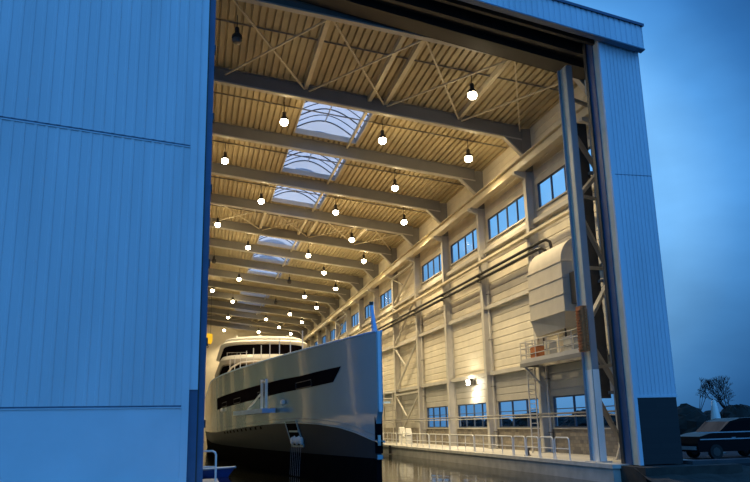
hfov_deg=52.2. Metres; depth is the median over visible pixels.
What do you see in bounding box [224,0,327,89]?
brace
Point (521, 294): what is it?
beam
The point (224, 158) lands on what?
lamp
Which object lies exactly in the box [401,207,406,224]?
lamp
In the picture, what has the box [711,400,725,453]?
parasol
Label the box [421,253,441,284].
window
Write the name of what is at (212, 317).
roof beam
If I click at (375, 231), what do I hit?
brace
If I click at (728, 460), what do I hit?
paved edge
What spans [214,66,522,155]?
roof beam
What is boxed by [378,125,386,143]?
lamp
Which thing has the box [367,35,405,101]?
strut
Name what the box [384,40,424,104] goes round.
strut
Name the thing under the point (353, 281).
roof beam
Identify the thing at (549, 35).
door header
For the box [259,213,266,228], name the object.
strut
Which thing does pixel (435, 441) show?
railing
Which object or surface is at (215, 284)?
roof beam
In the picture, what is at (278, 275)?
rooflight
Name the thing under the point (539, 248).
pipe
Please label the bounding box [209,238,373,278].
roof beam
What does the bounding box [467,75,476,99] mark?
lamp
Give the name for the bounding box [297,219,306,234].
strut
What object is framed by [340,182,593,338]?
beam
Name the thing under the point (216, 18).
conduit
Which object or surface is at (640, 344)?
wall
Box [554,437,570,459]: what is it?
railing
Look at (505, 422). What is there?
bush
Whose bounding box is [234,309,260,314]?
rooflight
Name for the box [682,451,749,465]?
ground
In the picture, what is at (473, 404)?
window
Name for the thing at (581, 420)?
bush
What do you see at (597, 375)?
sliding door
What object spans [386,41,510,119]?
brace
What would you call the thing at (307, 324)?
roof beam
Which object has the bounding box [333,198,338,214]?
lamp
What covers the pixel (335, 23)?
brace
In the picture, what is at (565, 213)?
cable tray
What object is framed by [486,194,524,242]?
window
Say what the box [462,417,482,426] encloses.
bush
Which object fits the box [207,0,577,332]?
ceiling
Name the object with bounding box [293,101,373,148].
rooflight
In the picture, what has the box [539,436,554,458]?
railing
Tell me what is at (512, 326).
wall
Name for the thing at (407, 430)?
wrapped bundle
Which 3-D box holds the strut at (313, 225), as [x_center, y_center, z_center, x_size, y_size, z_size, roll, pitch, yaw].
[-6.535,-1.723,81.858,0.260,0.340,9.150,2,-14,-13]
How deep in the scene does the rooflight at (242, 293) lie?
128.59 m
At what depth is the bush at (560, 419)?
139.86 m
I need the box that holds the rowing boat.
[203,466,235,477]
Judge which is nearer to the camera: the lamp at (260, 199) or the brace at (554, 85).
the brace at (554, 85)
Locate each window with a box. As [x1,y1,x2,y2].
[330,328,334,341]
[351,311,358,328]
[364,301,373,320]
[379,288,391,310]
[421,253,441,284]
[426,406,448,428]
[449,228,476,265]
[457,402,486,428]
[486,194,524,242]
[497,398,539,428]
[536,147,591,210]
[552,394,616,428]
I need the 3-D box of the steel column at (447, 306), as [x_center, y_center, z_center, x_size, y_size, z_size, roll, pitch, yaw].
[6.148,7.060,68.043,1.375,21.600,0.720,2,-14,-13]
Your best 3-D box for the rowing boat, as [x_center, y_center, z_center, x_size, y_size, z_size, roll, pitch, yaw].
[-9.781,13.615,44.875,4.033,0.820,1.803,-9,-15,28]
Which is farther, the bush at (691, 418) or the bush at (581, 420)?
the bush at (581, 420)
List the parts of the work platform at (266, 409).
post, post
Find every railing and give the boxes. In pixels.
[203,450,216,480]
[383,433,396,444]
[396,433,411,446]
[411,433,428,446]
[429,434,449,449]
[450,434,474,451]
[474,435,513,454]
[513,436,525,455]
[526,436,539,457]
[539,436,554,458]
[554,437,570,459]
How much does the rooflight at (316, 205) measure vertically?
1.879 m
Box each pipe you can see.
[377,238,552,330]
[382,247,546,330]
[382,410,614,421]
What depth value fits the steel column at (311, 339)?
148.62 m
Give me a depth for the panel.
37.00 m
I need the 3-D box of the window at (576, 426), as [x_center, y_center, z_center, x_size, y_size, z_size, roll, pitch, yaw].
[12.161,9.888,44.400,0.290,2.000,8.250,2,-14,-13]
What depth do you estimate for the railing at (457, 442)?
52.97 m
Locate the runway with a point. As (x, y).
(554, 137)
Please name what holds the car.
on the ground
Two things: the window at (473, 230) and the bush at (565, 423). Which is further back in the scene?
the bush at (565, 423)
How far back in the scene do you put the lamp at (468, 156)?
55.52 m
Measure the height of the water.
2.200 m
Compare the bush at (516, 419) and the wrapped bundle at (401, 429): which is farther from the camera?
the bush at (516, 419)
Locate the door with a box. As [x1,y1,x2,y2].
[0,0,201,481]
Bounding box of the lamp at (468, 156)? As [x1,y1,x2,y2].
[464,139,471,161]
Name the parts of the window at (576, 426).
sill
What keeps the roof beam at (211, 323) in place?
attached to the ceiling
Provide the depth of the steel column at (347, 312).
113.37 m
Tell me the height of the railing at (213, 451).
1.158 m
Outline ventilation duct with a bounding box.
[527,239,576,343]
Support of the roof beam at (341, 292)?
attached to the ceiling
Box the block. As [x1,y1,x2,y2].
[207,295,212,347]
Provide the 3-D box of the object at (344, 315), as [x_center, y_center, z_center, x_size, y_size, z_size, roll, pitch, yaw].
[-4.997,20.451,115.871,0.330,17.831,8.824,2,-14,-13]
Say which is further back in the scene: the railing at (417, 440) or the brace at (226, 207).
the brace at (226, 207)
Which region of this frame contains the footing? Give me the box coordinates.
[620,463,742,481]
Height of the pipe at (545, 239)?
1.999 m
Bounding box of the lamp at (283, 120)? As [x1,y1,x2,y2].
[280,102,287,125]
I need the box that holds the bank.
[635,463,749,481]
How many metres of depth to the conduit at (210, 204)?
80.71 m
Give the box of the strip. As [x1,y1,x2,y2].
[383,444,620,468]
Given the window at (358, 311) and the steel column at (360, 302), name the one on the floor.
the steel column at (360, 302)
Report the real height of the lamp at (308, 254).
1.740 m
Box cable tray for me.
[353,209,568,335]
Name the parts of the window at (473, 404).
sill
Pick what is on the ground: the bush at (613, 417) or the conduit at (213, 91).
the bush at (613, 417)
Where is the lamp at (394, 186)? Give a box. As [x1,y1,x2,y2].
[391,171,398,190]
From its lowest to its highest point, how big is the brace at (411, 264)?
17.831 m
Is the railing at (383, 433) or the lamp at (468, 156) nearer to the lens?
the lamp at (468, 156)
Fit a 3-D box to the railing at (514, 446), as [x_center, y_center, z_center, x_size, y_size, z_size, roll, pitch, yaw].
[8.300,11.768,43.956,0.160,1.115,1.760,2,-14,-13]
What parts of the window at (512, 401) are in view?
sill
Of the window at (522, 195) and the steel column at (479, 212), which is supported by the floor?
the steel column at (479, 212)
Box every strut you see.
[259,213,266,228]
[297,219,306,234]
[304,19,330,89]
[307,221,317,235]
[352,229,365,243]
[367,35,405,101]
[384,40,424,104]
[458,59,510,119]
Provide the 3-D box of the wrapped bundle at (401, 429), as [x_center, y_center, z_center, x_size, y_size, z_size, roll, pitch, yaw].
[2.762,19.828,78.107,0.590,1.600,0.820,2,-14,-13]
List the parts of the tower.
leg, leg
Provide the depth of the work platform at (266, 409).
48.58 m
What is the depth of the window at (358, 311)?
110.76 m
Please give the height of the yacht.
14.200 m
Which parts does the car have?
window trim, trim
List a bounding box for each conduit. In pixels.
[210,204,400,235]
[211,176,427,213]
[212,140,463,185]
[213,91,506,148]
[216,18,558,90]
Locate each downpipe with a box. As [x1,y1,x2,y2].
[420,312,426,442]
[486,277,498,447]
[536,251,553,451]
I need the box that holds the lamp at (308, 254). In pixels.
[306,243,310,257]
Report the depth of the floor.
44.46 m
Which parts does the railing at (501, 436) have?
rail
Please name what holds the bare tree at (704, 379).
on the ground
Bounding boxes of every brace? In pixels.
[212,207,259,228]
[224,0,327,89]
[262,215,306,236]
[308,223,354,243]
[309,21,422,104]
[354,231,397,249]
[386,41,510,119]
[392,262,417,438]
[461,61,557,131]
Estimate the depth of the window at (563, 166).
49.53 m
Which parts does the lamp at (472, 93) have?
bulb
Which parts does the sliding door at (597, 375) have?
track post, plate, post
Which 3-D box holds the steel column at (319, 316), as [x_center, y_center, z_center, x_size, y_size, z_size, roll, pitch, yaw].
[-10.341,24.190,138.120,1.375,21.600,0.720,2,-14,-13]
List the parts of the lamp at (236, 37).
bulb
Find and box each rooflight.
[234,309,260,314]
[237,294,264,307]
[240,291,269,299]
[247,255,282,278]
[251,240,290,266]
[256,235,300,251]
[271,168,327,211]
[280,131,346,183]
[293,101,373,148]
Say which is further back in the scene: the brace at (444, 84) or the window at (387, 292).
the window at (387, 292)
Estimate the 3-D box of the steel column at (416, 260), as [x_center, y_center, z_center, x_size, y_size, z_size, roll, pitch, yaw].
[4.087,9.201,76.803,1.375,21.600,0.720,2,-14,-13]
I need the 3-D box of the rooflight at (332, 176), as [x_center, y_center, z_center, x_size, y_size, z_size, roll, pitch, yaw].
[-5.079,-7.067,64.024,4.900,1.879,8.950,2,-14,-13]
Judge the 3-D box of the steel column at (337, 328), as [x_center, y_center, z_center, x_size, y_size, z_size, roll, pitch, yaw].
[-6.219,19.907,120.601,1.375,21.600,0.720,2,-14,-13]
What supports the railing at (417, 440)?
on the strip
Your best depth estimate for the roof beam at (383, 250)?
85.93 m
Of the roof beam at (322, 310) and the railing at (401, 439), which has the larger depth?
the roof beam at (322, 310)
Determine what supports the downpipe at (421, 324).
attached to the steel column at (416, 260)
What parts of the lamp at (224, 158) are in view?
bulb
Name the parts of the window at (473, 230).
sill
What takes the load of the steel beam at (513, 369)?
attached to the steel column at (416, 260)
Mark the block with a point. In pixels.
(209, 336)
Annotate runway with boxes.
[301,101,588,341]
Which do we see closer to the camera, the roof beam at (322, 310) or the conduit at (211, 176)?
the conduit at (211, 176)
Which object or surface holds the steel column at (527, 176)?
on the floor
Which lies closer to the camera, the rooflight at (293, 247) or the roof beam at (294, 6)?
the roof beam at (294, 6)
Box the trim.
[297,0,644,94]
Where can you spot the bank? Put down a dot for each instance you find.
(744, 476)
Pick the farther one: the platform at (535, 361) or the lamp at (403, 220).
the lamp at (403, 220)
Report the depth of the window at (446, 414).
71.21 m
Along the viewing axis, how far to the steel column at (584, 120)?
42.96 m
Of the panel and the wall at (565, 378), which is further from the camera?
the wall at (565, 378)
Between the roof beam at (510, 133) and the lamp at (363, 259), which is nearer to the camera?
the roof beam at (510, 133)
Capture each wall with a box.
[204,325,291,440]
[301,86,608,391]
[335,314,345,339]
[382,355,612,427]
[384,428,617,456]
[582,40,682,465]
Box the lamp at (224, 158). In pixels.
[221,143,228,163]
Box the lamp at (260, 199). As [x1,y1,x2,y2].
[258,186,263,203]
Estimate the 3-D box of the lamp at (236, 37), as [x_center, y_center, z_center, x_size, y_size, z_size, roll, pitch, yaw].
[-7.648,-11.742,42.465,0.600,1.740,0.591,2,-14,-13]
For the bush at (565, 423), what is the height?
2.743 m
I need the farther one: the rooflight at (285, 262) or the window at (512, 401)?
the rooflight at (285, 262)
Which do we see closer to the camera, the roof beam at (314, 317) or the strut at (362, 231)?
the strut at (362, 231)
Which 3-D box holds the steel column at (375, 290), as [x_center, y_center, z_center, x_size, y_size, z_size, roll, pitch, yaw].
[-0.035,13.484,94.322,1.375,21.600,0.720,2,-14,-13]
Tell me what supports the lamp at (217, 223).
hanging from the ceiling
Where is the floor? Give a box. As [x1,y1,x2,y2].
[383,441,688,481]
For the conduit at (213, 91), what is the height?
3.843 m
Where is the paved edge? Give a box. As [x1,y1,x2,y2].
[681,458,749,464]
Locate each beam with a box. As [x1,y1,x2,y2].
[207,299,317,325]
[207,307,310,330]
[207,314,303,336]
[207,320,297,337]
[208,268,345,301]
[208,280,334,310]
[208,290,325,318]
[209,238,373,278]
[209,254,358,291]
[210,193,413,245]
[210,218,391,264]
[211,162,440,223]
[212,121,475,194]
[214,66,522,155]
[236,0,585,93]
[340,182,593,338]
[382,259,600,352]
[383,349,609,394]
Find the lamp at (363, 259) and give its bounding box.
[361,252,365,262]
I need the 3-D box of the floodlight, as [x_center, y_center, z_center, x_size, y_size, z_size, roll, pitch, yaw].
[7.651,11.400,61.950,0.300,0.500,0.680,2,-14,-13]
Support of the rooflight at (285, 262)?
attached to the ceiling
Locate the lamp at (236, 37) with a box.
[232,15,241,44]
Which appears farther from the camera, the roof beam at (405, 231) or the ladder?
the roof beam at (405, 231)
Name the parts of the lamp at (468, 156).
bulb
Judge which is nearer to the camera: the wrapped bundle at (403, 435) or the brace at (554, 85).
the brace at (554, 85)
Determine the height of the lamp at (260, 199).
1.740 m
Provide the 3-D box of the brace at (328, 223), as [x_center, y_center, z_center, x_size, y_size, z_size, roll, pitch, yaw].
[-4.036,-1.052,82.282,5.089,0.810,8.804,2,-14,-13]
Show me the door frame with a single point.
(201, 262)
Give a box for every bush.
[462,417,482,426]
[502,417,511,425]
[510,416,520,425]
[517,412,539,425]
[558,417,565,425]
[559,417,569,425]
[568,409,586,425]
[603,413,615,425]
[677,403,708,434]
[703,410,710,419]
[720,404,749,417]
[722,404,749,417]
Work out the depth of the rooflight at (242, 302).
137.34 m
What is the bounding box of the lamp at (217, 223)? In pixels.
[215,218,220,226]
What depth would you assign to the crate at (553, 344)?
45.51 m
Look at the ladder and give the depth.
48.51 m
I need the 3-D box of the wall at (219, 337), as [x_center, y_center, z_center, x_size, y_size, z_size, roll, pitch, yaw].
[-31.219,30.790,166.917,29.500,28.900,0.300,2,-14,-13]
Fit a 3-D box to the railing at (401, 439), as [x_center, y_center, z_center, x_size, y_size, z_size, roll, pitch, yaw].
[2.574,17.717,68.293,0.160,1.115,5.160,2,-14,-13]
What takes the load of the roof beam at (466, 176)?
attached to the ceiling
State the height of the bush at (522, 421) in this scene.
3.632 m
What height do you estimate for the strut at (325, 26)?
0.340 m
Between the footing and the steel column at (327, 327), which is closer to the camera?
the footing
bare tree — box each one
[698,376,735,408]
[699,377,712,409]
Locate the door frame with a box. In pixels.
[186,0,215,481]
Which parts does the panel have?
frame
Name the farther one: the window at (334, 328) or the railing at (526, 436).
the window at (334, 328)
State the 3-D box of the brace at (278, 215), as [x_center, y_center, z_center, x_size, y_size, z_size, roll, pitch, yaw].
[-9.119,-1.865,81.285,5.089,0.810,8.804,2,-14,-13]
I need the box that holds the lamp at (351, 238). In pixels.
[349,227,354,241]
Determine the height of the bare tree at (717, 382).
6.126 m
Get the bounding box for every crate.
[530,345,544,357]
[543,340,556,354]
[563,335,578,350]
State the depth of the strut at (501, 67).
47.31 m
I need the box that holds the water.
[203,441,596,481]
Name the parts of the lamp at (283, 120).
bulb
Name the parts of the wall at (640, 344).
seal post, reveal panel, corner trim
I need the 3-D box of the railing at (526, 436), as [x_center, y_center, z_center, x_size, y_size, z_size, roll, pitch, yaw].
[8.701,11.351,42.252,0.160,1.115,1.760,2,-14,-13]
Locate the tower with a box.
[382,392,393,442]
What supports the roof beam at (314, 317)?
attached to the ceiling
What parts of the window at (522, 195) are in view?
sill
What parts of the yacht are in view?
cap rail, spray rail, door frame, shell door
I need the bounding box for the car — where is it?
[680,417,749,458]
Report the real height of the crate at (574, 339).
0.960 m
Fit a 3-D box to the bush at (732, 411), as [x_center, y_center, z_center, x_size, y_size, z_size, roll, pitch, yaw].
[30.722,15.244,64.394,3.892,2.981,3.429,2,-14,-13]
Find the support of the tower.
on the floor
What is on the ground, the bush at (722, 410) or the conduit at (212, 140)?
the bush at (722, 410)
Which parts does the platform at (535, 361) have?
handrail, handrail, handrail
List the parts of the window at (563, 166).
sill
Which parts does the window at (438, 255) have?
sill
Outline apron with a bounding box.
[203,479,218,481]
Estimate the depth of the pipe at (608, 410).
54.09 m
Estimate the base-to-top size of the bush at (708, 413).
2.797 m
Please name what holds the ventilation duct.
on the platform at (535, 361)
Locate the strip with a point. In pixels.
(550, 460)
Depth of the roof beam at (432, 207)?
68.36 m
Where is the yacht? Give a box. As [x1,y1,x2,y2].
[205,302,384,481]
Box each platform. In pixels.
[233,379,275,415]
[520,313,608,386]
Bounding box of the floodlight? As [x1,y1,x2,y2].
[466,379,472,384]
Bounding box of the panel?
[575,305,589,351]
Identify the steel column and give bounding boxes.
[307,322,313,346]
[314,315,320,344]
[322,308,329,342]
[331,299,339,339]
[341,289,350,336]
[353,278,363,333]
[368,264,379,330]
[385,248,401,441]
[406,228,426,443]
[433,203,456,445]
[467,171,498,448]
[512,129,552,452]
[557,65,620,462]
[579,117,588,125]
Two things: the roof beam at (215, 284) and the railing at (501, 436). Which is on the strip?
the railing at (501, 436)
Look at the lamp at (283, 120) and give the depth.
52.57 m
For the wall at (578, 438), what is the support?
attached to the wall at (512, 326)
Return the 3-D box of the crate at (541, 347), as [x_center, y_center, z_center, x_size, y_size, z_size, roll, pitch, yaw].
[10.113,6.940,47.463,0.640,0.910,0.940,2,-14,-13]
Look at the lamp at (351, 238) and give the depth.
80.94 m
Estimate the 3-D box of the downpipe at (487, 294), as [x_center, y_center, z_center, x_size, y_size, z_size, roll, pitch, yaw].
[8.869,9.005,58.050,0.280,12.950,0.340,2,-14,-13]
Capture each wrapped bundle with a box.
[398,427,404,442]
[402,431,404,443]
[405,428,412,443]
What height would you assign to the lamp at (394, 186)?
1.740 m
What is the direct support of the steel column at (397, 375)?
on the floor
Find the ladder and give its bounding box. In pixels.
[525,341,539,452]
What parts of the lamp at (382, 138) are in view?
bulb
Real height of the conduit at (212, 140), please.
3.843 m
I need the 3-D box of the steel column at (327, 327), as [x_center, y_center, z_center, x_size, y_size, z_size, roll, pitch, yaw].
[-8.280,22.049,129.360,1.375,21.600,0.720,2,-14,-13]

